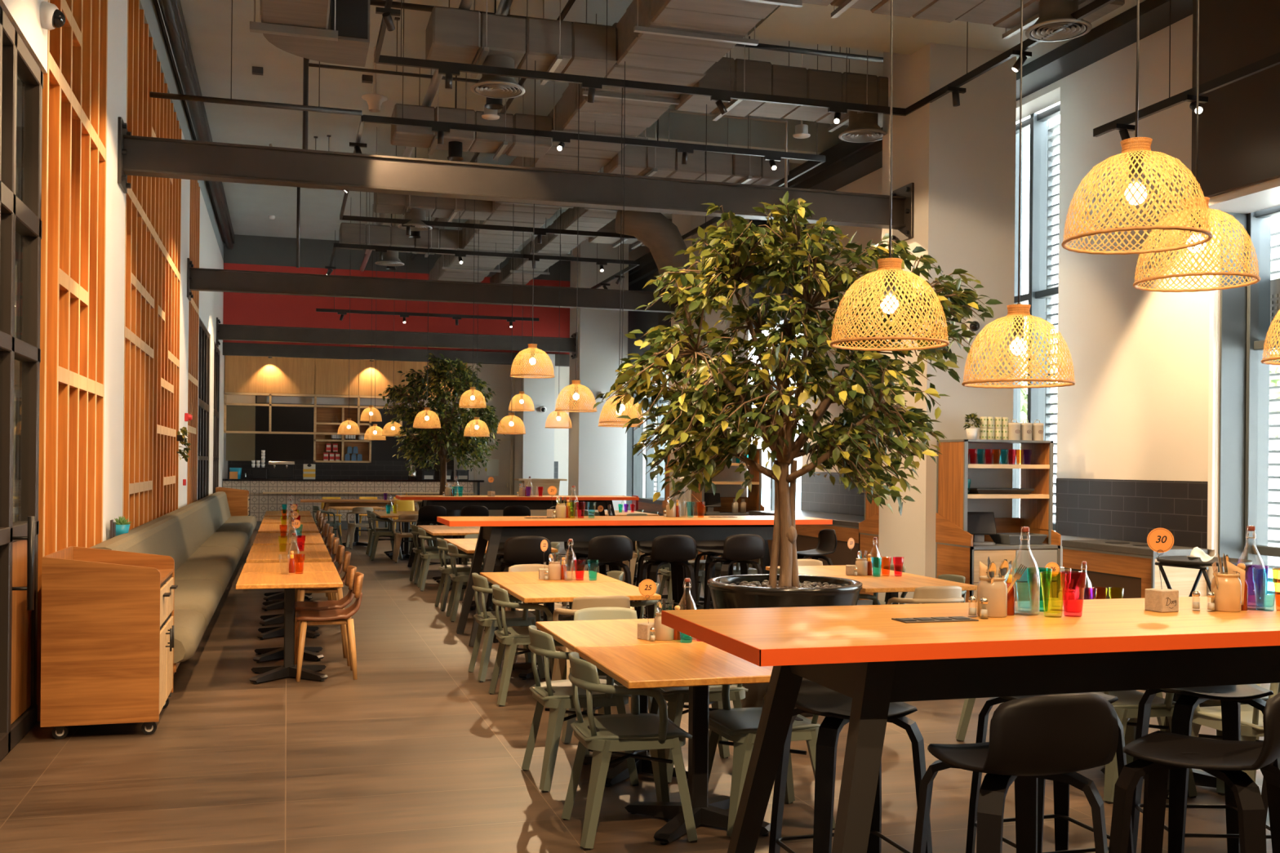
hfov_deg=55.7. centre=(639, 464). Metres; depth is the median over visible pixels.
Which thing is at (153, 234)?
slatted screen
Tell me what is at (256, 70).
junction box
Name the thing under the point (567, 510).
hot sauce bottle
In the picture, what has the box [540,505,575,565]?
bar stool
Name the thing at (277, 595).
cafe table
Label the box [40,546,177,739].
cabinet
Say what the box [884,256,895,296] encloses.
bulb socket
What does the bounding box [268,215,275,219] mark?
smoke detector
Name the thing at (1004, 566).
spoon
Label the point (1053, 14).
diffuser
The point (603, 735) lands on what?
armchair
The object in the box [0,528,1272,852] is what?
floor
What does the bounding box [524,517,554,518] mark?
outlet strip
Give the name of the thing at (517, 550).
bar stool
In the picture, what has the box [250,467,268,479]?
espresso machine
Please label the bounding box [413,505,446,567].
bar stool
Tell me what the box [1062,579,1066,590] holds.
spoon
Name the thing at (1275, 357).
pendant lamp
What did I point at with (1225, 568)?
table knife
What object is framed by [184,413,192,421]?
fire alarm sounder
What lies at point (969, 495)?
shelf
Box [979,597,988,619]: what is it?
salt shaker
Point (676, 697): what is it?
armchair
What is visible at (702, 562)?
armchair
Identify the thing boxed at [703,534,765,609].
bar stool
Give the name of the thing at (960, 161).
column
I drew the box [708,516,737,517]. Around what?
outlet strip
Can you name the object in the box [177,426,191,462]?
wall planter
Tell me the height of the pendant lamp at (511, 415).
3.534 m
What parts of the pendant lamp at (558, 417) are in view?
lamp shade, cord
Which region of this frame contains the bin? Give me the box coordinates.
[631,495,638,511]
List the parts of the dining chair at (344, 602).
leg, leg, leg, leg, backrest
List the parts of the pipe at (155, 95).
hanger rod, hanger rod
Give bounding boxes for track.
[315,230,538,327]
[324,191,639,288]
[339,0,825,243]
[373,0,1115,124]
[1093,0,1279,140]
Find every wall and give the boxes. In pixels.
[0,0,227,542]
[222,234,570,354]
[254,395,453,461]
[453,363,475,495]
[475,363,569,495]
[514,353,555,495]
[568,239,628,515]
[628,13,1221,594]
[642,383,657,497]
[655,478,1279,540]
[669,213,749,560]
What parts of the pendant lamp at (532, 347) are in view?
lamp shade, cord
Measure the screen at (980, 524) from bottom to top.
0.321 m
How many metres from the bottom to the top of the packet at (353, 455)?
0.170 m
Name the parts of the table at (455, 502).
leg, leg, leg, leg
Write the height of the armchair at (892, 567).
0.781 m
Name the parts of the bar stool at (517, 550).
leg, leg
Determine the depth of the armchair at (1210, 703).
6.10 m
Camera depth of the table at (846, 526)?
16.62 m
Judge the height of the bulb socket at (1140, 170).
0.148 m
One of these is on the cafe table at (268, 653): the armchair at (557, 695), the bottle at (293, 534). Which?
the bottle at (293, 534)
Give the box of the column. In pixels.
[878,42,1016,604]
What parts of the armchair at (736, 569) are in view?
arm rail, seat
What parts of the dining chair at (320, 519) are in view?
backrest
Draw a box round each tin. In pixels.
[979,417,986,428]
[979,428,986,439]
[986,417,993,428]
[986,428,993,439]
[994,417,1001,428]
[994,428,1001,439]
[1001,417,1008,428]
[1001,429,1008,439]
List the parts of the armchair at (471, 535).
leg, backrest, seat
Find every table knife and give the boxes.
[553,552,555,562]
[662,598,666,610]
[987,556,991,577]
[1004,560,1011,582]
[1217,554,1223,573]
[1222,553,1227,573]
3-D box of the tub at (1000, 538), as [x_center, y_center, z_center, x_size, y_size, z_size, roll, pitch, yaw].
[3.840,0.753,12.304,0.445,0.100,0.360,1,0,-16]
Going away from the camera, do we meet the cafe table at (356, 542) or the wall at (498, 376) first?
the cafe table at (356, 542)
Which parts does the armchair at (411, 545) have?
leg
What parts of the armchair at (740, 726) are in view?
leg, leg, arm rail, seat, leg, post, leg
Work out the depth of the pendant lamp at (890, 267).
4.51 m
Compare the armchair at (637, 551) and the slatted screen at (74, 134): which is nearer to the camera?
the slatted screen at (74, 134)
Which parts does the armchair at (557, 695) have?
leg, post, backrest, post, leg, arm rail, seat, leg, leg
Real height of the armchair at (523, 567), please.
0.781 m
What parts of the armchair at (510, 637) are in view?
leg, post, backrest, post, leg, seat, arm rail, leg, leg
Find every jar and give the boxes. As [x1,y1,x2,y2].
[732,498,737,513]
[740,498,746,513]
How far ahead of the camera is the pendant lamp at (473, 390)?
19.10 m
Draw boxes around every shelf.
[313,407,371,462]
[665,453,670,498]
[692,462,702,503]
[711,481,759,484]
[725,462,749,466]
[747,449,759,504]
[865,444,879,519]
[967,493,1048,498]
[968,463,1049,469]
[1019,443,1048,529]
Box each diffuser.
[374,245,404,266]
[397,208,432,231]
[471,54,524,98]
[838,111,887,142]
[1025,0,1092,41]
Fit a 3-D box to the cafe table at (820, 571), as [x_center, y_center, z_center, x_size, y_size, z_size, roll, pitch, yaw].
[1.665,1.263,10.197,0.930,0.745,0.945,1,0,-16]
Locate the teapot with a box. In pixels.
[357,435,364,439]
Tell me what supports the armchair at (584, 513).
on the floor
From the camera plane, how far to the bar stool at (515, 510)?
18.07 m
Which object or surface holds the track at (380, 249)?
hanging from the ceiling at (207, 22)
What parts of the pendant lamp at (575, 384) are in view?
lamp shade, cord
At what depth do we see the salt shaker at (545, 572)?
9.07 m
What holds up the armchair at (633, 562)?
on the floor
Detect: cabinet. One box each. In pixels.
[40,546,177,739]
[1062,539,1207,599]
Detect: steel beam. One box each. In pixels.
[117,116,914,241]
[186,257,684,322]
[216,317,577,359]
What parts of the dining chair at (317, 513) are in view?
backrest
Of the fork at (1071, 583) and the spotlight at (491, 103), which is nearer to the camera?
the fork at (1071, 583)
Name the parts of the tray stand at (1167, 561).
leg, leg, rail, leg, leg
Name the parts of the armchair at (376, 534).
leg, backrest, leg, arm rail, seat, leg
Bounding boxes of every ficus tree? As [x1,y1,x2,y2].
[378,352,505,495]
[592,191,1002,588]
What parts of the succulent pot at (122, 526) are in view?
pot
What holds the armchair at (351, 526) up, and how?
on the floor
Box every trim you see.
[222,342,569,366]
[227,459,453,479]
[554,461,558,479]
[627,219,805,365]
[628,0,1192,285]
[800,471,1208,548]
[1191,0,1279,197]
[1207,177,1279,213]
[1207,211,1217,550]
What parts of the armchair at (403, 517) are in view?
leg, leg, post, seat, arm rail, backrest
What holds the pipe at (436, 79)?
hanging from the ceiling at (207, 22)
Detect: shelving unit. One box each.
[223,392,466,461]
[935,439,1061,602]
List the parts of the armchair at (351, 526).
leg, leg, arm rail, seat, backrest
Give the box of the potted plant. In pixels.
[963,413,981,439]
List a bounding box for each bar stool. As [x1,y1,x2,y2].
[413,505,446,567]
[457,505,488,564]
[484,542,532,628]
[493,536,551,643]
[502,505,530,516]
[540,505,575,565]
[561,541,612,608]
[576,535,633,601]
[634,541,690,617]
[637,534,696,618]
[690,540,740,609]
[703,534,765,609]
[768,677,932,852]
[796,528,836,565]
[912,693,1118,852]
[965,692,1133,852]
[1108,693,1279,852]
[1131,684,1279,852]
[1261,760,1275,825]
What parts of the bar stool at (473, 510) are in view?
leg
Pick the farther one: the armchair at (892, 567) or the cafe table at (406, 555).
the cafe table at (406, 555)
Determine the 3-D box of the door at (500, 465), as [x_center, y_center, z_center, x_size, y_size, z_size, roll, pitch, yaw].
[-3.668,0.460,30.327,0.950,2.250,0.120,1,0,-16]
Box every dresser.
[662,453,670,515]
[690,448,764,567]
[857,442,879,599]
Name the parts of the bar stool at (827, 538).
leg, leg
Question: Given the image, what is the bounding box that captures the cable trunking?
[153,0,234,243]
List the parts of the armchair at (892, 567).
seat, arm rail, backrest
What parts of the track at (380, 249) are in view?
rail, suspension rod, rail, suspension rod, rail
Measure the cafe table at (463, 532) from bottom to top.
0.745 m
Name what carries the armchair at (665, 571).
on the floor
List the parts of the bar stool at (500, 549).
leg, leg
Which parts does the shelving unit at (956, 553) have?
drawer, drawer, splash panel, drawer, drawer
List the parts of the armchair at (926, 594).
arm rail, backrest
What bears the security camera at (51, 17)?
attached to the wall at (24, 15)
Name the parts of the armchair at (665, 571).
leg, leg, seat, leg, leg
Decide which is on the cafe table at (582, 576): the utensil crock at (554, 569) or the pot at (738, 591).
the utensil crock at (554, 569)
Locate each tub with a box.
[422,469,435,479]
[438,469,452,479]
[455,470,469,479]
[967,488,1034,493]
[989,533,1047,544]
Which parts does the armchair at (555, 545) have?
backrest, arm rail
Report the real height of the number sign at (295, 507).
0.300 m
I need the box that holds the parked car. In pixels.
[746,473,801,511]
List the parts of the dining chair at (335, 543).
backrest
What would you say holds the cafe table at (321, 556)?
on the floor
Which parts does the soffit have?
door, door, door, door, door, door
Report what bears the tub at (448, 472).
on the counter at (264, 495)
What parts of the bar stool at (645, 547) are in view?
leg, leg, leg, leg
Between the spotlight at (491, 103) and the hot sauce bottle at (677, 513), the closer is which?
the hot sauce bottle at (677, 513)
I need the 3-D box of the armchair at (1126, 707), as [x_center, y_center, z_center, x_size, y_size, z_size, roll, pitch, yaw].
[2.445,1.253,6.144,0.529,0.781,0.517,1,0,-15]
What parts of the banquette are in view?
backrest, rail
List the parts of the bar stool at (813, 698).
leg, leg, leg, leg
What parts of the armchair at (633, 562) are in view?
leg, leg, seat, leg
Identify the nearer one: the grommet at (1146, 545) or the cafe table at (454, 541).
the grommet at (1146, 545)
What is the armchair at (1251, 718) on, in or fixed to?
on the floor
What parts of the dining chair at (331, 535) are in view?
backrest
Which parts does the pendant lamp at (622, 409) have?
lamp shade, cord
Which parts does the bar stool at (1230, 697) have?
leg, leg, leg, leg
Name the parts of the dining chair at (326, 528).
backrest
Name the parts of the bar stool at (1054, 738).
leg, leg, leg, leg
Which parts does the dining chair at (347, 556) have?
leg, seat frame, leg, backrest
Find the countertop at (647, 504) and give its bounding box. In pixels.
[638,497,664,515]
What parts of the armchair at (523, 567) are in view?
leg, leg, backrest, seat, arm rail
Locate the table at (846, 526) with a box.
[748,511,864,568]
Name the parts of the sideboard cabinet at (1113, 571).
recess trim, panel, edge trim, panel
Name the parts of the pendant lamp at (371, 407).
lamp shade, cord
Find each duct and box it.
[338,191,462,257]
[373,146,492,222]
[391,68,552,160]
[425,0,617,84]
[429,0,802,282]
[489,206,618,284]
[588,217,671,248]
[603,115,789,186]
[614,209,693,282]
[635,104,848,164]
[675,35,888,131]
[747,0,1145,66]
[799,0,1124,39]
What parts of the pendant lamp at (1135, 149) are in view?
bulb, lamp shade, cord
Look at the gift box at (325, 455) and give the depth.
29.39 m
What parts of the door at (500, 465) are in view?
notice panel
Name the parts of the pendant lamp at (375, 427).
lamp shade, cord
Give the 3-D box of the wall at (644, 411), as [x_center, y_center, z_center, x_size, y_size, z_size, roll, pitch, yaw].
[-1.993,-1.824,14.570,13.700,6.850,37.100,1,0,-16]
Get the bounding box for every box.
[252,66,262,75]
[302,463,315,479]
[323,453,328,460]
[325,444,331,451]
[328,453,334,460]
[333,444,337,451]
[335,453,340,460]
[361,74,373,83]
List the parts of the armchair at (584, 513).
backrest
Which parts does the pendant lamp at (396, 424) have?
lamp shade, cord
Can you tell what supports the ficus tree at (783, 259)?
in the pot at (738, 591)
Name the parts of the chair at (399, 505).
backrest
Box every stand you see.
[514,478,567,515]
[1155,555,1253,596]
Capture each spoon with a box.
[548,553,553,564]
[656,600,662,616]
[857,551,861,559]
[987,561,996,584]
[999,559,1008,577]
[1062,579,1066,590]
[1222,554,1229,565]
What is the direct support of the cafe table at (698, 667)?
on the floor
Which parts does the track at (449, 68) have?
rail, suspension rod, suspension rod, suspension rod, rail, suspension rod, suspension rod, suspension rod, rail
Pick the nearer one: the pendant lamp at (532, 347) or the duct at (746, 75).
the pendant lamp at (532, 347)
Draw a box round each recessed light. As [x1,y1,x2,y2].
[386,213,396,270]
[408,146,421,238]
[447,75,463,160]
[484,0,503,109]
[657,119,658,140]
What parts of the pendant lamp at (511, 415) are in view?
lamp shade, cord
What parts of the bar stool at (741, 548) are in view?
leg, leg, leg, leg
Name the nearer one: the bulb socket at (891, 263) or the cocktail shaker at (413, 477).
the bulb socket at (891, 263)
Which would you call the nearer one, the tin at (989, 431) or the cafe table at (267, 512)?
the tin at (989, 431)
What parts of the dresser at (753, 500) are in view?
splash panel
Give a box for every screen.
[36,0,107,721]
[122,0,182,530]
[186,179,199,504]
[653,374,668,492]
[704,493,720,513]
[967,511,996,545]
[1044,120,1059,545]
[1267,231,1279,595]
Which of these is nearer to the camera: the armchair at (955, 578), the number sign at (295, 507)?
the armchair at (955, 578)
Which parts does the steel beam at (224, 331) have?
plate, plate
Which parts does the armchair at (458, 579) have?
leg, post, backrest, post, leg, seat, arm rail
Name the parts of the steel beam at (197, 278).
plate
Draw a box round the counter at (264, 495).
[222,478,484,529]
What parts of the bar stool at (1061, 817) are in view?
leg, leg, leg, leg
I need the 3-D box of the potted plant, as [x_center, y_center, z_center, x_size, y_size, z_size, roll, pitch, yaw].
[3.349,-0.387,12.198,0.183,0.278,0.188,1,0,17]
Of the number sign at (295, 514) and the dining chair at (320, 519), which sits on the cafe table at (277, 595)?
the number sign at (295, 514)
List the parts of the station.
panel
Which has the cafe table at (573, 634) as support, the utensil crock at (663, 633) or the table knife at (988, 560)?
the utensil crock at (663, 633)
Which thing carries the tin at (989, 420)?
on the tin at (989, 431)
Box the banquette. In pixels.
[90,491,257,673]
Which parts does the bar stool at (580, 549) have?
leg, leg, leg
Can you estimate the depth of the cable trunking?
16.04 m
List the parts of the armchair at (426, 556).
leg, post, backrest, post, leg, arm rail, seat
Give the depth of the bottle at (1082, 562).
7.43 m
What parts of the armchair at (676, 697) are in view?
leg, leg, seat, leg, leg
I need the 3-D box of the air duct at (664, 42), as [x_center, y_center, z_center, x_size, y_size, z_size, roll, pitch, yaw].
[-0.183,-4.589,13.633,1.200,1.285,30.302,1,0,-16]
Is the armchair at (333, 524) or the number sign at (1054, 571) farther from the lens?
the armchair at (333, 524)
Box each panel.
[937,441,964,529]
[1270,278,1279,339]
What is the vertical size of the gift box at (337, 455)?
0.190 m
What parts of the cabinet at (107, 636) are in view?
panel, panel, door, drawer, pull handle, door, bar handle, drawer, bar handle, pull handle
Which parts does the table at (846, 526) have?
edge trim, panel, recess trim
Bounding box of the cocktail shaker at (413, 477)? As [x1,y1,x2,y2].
[408,465,416,479]
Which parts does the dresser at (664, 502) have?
edge trim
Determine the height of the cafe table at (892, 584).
0.745 m
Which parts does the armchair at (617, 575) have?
seat, backrest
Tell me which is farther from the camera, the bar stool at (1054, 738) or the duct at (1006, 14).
the duct at (1006, 14)
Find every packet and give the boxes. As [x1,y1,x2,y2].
[344,453,350,461]
[346,446,351,453]
[351,453,355,461]
[352,446,358,453]
[356,453,362,461]
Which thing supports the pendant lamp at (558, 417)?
hanging from the ceiling at (207, 22)
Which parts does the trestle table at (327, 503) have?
leg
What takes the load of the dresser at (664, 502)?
on the floor
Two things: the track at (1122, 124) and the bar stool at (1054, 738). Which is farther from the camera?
the track at (1122, 124)
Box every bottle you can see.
[287,533,299,569]
[288,551,294,573]
[451,484,453,496]
[524,485,527,496]
[560,556,566,579]
[565,499,570,518]
[567,538,577,579]
[673,605,681,639]
[675,499,679,517]
[678,577,697,639]
[867,554,871,575]
[871,537,881,575]
[1005,567,1014,615]
[1013,526,1039,615]
[1078,561,1093,593]
[1236,563,1248,610]
[1239,525,1266,609]
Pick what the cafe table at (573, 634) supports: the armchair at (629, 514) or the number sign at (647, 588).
the number sign at (647, 588)
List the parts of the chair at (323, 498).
backrest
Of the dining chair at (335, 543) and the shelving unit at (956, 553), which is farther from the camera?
the dining chair at (335, 543)
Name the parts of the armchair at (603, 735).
leg, post, backrest, post, leg, arm rail, seat, leg, leg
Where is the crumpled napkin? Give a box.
[1186,546,1215,562]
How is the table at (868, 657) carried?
on the floor
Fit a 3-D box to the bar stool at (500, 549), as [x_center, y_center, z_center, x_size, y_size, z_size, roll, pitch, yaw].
[-1.219,1.113,11.643,0.478,0.992,0.510,1,0,-16]
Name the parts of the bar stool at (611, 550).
leg, leg, leg, leg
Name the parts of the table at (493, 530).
leg, leg, leg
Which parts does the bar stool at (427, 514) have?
leg, leg, leg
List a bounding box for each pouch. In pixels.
[979,561,995,581]
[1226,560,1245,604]
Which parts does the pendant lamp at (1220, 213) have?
bulb, lamp shade, cord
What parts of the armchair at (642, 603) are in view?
post, arm rail, backrest, post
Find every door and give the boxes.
[0,5,43,761]
[474,438,512,516]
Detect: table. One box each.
[235,571,342,684]
[240,562,337,663]
[245,551,331,639]
[249,544,328,626]
[253,537,324,611]
[255,533,321,601]
[257,527,319,589]
[259,523,316,527]
[261,519,315,524]
[262,516,313,519]
[264,513,311,516]
[265,511,311,513]
[299,499,422,528]
[328,506,385,546]
[372,511,418,555]
[376,513,417,559]
[395,495,639,571]
[417,524,479,583]
[424,528,479,591]
[436,515,832,646]
[443,538,488,610]
[454,543,557,611]
[480,570,622,679]
[499,582,661,621]
[535,618,703,786]
[574,642,773,844]
[586,510,641,514]
[604,512,658,515]
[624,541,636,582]
[661,560,703,601]
[661,594,1279,852]
[684,555,715,609]
[748,511,864,568]
[765,565,913,576]
[829,574,977,604]
[1100,693,1216,799]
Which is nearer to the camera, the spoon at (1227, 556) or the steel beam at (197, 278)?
the spoon at (1227, 556)
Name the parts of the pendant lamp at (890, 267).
bulb, lamp shade, cord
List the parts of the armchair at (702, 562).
leg, seat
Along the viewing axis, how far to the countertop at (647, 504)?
25.16 m
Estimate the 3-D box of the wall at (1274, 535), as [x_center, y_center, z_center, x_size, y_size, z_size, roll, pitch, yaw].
[12.152,1.216,37.402,0.300,1.160,85.000,1,0,-16]
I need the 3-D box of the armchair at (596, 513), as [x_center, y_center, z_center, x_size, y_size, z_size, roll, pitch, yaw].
[-0.566,1.224,21.464,0.529,0.781,0.517,1,0,-15]
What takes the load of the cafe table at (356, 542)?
on the floor
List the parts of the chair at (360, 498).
backrest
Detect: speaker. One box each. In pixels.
[361,46,387,111]
[481,105,499,119]
[792,53,810,138]
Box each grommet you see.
[1104,542,1129,543]
[1132,544,1148,546]
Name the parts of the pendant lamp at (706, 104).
cord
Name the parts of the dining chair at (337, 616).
leg, leg, seat frame, leg, leg, backrest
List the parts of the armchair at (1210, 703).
seat, leg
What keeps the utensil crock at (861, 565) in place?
on the cafe table at (820, 571)
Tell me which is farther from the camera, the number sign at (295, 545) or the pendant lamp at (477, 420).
the pendant lamp at (477, 420)
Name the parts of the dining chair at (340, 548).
leg, leg, leg, backrest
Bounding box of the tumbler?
[1046,567,1071,610]
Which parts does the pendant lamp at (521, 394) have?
lamp shade, cord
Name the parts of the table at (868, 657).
leg, leg, power outlet strip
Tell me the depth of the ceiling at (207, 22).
17.00 m
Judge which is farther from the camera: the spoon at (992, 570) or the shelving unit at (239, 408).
the shelving unit at (239, 408)
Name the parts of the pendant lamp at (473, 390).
lamp shade, cord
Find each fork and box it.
[668,599,674,610]
[1007,564,1026,593]
[1069,578,1074,590]
[1212,561,1218,589]
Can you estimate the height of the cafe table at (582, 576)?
0.745 m
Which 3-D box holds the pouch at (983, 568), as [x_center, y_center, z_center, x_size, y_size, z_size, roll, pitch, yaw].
[1.206,0.417,4.211,0.080,0.160,0.024,1,0,-23]
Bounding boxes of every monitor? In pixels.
[704,493,720,506]
[967,511,996,534]
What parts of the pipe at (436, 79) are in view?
hanger rod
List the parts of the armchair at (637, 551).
post, seat, leg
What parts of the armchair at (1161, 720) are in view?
leg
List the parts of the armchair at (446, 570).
leg, post, backrest, post, leg, arm rail, seat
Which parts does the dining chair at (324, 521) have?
backrest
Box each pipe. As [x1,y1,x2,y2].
[149,0,361,115]
[157,0,233,249]
[268,134,330,151]
[296,186,300,267]
[302,57,308,149]
[308,17,479,82]
[313,136,428,159]
[360,0,473,271]
[369,0,883,62]
[410,0,575,260]
[495,0,512,15]
[665,108,787,186]
[726,40,849,72]
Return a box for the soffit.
[224,355,467,398]
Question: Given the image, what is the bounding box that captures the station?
[215,486,250,515]
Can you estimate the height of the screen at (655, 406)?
5.800 m
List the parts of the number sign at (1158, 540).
wire stem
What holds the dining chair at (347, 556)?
on the floor
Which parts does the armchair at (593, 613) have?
leg, leg, backrest, seat, leg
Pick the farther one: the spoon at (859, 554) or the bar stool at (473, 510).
the bar stool at (473, 510)
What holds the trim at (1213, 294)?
attached to the wall at (1136, 407)
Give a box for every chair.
[294,537,339,599]
[294,545,344,618]
[294,565,356,666]
[296,551,351,601]
[296,572,364,681]
[315,510,320,527]
[317,515,323,534]
[320,497,342,535]
[320,519,326,537]
[323,523,329,544]
[325,533,334,600]
[326,526,333,549]
[358,497,377,535]
[391,499,414,527]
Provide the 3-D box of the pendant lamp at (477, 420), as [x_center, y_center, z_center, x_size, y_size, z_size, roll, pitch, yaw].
[-2.728,-2.239,20.354,0.441,3.534,0.441,1,0,-26]
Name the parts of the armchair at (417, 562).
leg, backrest, post, post, leg, arm rail, seat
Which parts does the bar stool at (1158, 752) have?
leg, leg, leg, leg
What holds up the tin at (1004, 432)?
on the shelving unit at (956, 553)
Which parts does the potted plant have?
pot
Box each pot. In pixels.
[113,515,131,536]
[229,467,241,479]
[417,501,461,545]
[706,574,862,716]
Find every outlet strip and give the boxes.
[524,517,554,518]
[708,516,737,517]
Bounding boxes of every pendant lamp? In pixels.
[337,220,359,435]
[360,250,382,422]
[364,252,386,439]
[382,270,404,436]
[413,210,440,428]
[458,200,486,408]
[463,228,489,436]
[497,217,525,434]
[508,248,534,411]
[510,60,555,378]
[544,207,572,428]
[555,83,597,412]
[598,88,639,426]
[599,61,644,423]
[694,104,719,399]
[829,0,949,351]
[961,0,1075,388]
[1061,0,1212,254]
[1133,0,1260,292]
[1261,309,1279,364]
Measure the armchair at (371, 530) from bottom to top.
0.781 m
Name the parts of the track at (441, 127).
rail, suspension rod, suspension rod, suspension rod, rail, rail, suspension rod, suspension rod, rail, suspension rod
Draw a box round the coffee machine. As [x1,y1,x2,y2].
[268,461,294,478]
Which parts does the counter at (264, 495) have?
post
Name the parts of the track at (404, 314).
suspension rod, rail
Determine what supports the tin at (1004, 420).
on the tin at (1004, 432)
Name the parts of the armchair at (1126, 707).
leg, leg, seat, arm rail, leg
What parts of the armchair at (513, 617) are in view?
leg, post, backrest, post, leg, arm rail, seat, leg, leg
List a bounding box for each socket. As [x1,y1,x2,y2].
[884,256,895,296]
[896,616,969,621]
[1013,302,1023,339]
[1128,150,1143,185]
[1190,195,1202,235]
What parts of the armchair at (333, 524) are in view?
backrest, arm rail, seat, leg, leg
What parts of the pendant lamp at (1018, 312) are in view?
bulb, lamp shade, cord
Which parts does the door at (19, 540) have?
panel, pull handle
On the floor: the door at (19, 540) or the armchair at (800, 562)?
the armchair at (800, 562)
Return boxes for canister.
[1008,418,1020,439]
[1020,419,1031,440]
[1031,419,1044,440]
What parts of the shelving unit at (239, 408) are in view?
lattice frame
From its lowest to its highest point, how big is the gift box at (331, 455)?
0.190 m
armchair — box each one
[312,505,342,545]
[345,506,373,549]
[365,510,397,556]
[369,512,402,560]
[391,514,422,563]
[408,522,433,548]
[408,524,438,554]
[409,524,452,584]
[417,528,457,591]
[435,537,486,611]
[445,543,493,622]
[459,533,483,600]
[468,573,545,682]
[488,584,566,706]
[502,564,567,662]
[515,542,559,603]
[521,625,639,792]
[551,595,635,713]
[558,570,623,662]
[560,607,658,755]
[561,652,697,850]
[581,510,594,515]
[593,511,599,515]
[595,561,628,573]
[621,541,665,587]
[626,513,647,515]
[630,582,658,618]
[635,543,670,594]
[647,684,748,783]
[658,554,710,610]
[688,550,720,599]
[708,684,835,838]
[715,555,760,577]
[797,559,822,565]
[856,564,906,605]
[858,593,880,604]
[886,586,964,604]
[900,573,966,604]
[955,697,975,741]
[1100,689,1197,804]
[1142,689,1165,731]
[1162,682,1279,795]
[1168,682,1279,797]
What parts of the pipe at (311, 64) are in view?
hanger rod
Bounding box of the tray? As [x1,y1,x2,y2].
[1156,555,1253,566]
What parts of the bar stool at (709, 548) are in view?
leg, leg, leg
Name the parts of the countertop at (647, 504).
panel, edge trim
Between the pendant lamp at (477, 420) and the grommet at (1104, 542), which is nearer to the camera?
the grommet at (1104, 542)
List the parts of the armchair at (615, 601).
leg, seat, leg, arm rail, backrest, leg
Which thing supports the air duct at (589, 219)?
hanging from the ceiling at (207, 22)
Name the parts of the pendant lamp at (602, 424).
lamp shade, cord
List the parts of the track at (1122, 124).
suspension rod, rail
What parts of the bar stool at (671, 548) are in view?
leg, leg, leg, leg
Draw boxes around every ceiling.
[180,0,883,254]
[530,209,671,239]
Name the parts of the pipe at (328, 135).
hanger rod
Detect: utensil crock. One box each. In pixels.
[444,487,451,496]
[518,487,524,496]
[547,560,561,580]
[555,503,566,518]
[653,612,674,640]
[666,502,675,517]
[855,558,867,575]
[977,575,1007,617]
[1057,588,1075,599]
[1210,572,1241,612]
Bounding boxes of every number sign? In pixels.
[289,503,297,526]
[290,511,300,537]
[290,519,302,550]
[487,476,494,496]
[538,539,548,579]
[546,485,556,517]
[597,505,603,512]
[637,579,656,640]
[845,537,856,575]
[1043,562,1059,600]
[1144,528,1178,613]
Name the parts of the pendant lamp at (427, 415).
lamp shade, cord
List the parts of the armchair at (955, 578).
arm rail, backrest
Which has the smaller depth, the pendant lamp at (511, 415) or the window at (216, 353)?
the pendant lamp at (511, 415)
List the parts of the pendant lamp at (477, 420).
lamp shade, cord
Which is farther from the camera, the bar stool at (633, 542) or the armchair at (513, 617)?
the bar stool at (633, 542)
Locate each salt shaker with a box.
[544,570,548,579]
[649,626,655,640]
[967,595,977,617]
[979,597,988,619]
[1191,590,1200,610]
[1206,591,1215,612]
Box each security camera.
[39,0,66,30]
[539,405,546,413]
[597,391,604,399]
[964,317,980,333]
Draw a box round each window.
[197,318,209,500]
[213,342,219,493]
[626,367,668,511]
[770,333,800,511]
[1012,103,1060,530]
[1217,205,1279,595]
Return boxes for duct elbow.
[249,0,369,66]
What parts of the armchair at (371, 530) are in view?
leg, backrest, leg, arm rail, seat, leg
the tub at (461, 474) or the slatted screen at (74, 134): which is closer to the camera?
the slatted screen at (74, 134)
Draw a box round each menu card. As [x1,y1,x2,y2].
[110,520,113,538]
[113,522,115,537]
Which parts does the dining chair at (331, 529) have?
backrest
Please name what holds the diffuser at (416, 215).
attached to the duct at (451, 208)
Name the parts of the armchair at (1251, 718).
leg, seat, arm rail, leg, post, leg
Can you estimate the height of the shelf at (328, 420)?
1.385 m
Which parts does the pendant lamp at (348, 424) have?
lamp shade, cord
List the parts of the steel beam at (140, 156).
plate, plate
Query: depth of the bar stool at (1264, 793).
4.03 m
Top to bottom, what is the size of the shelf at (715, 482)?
0.042 m
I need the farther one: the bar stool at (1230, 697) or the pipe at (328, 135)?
the pipe at (328, 135)

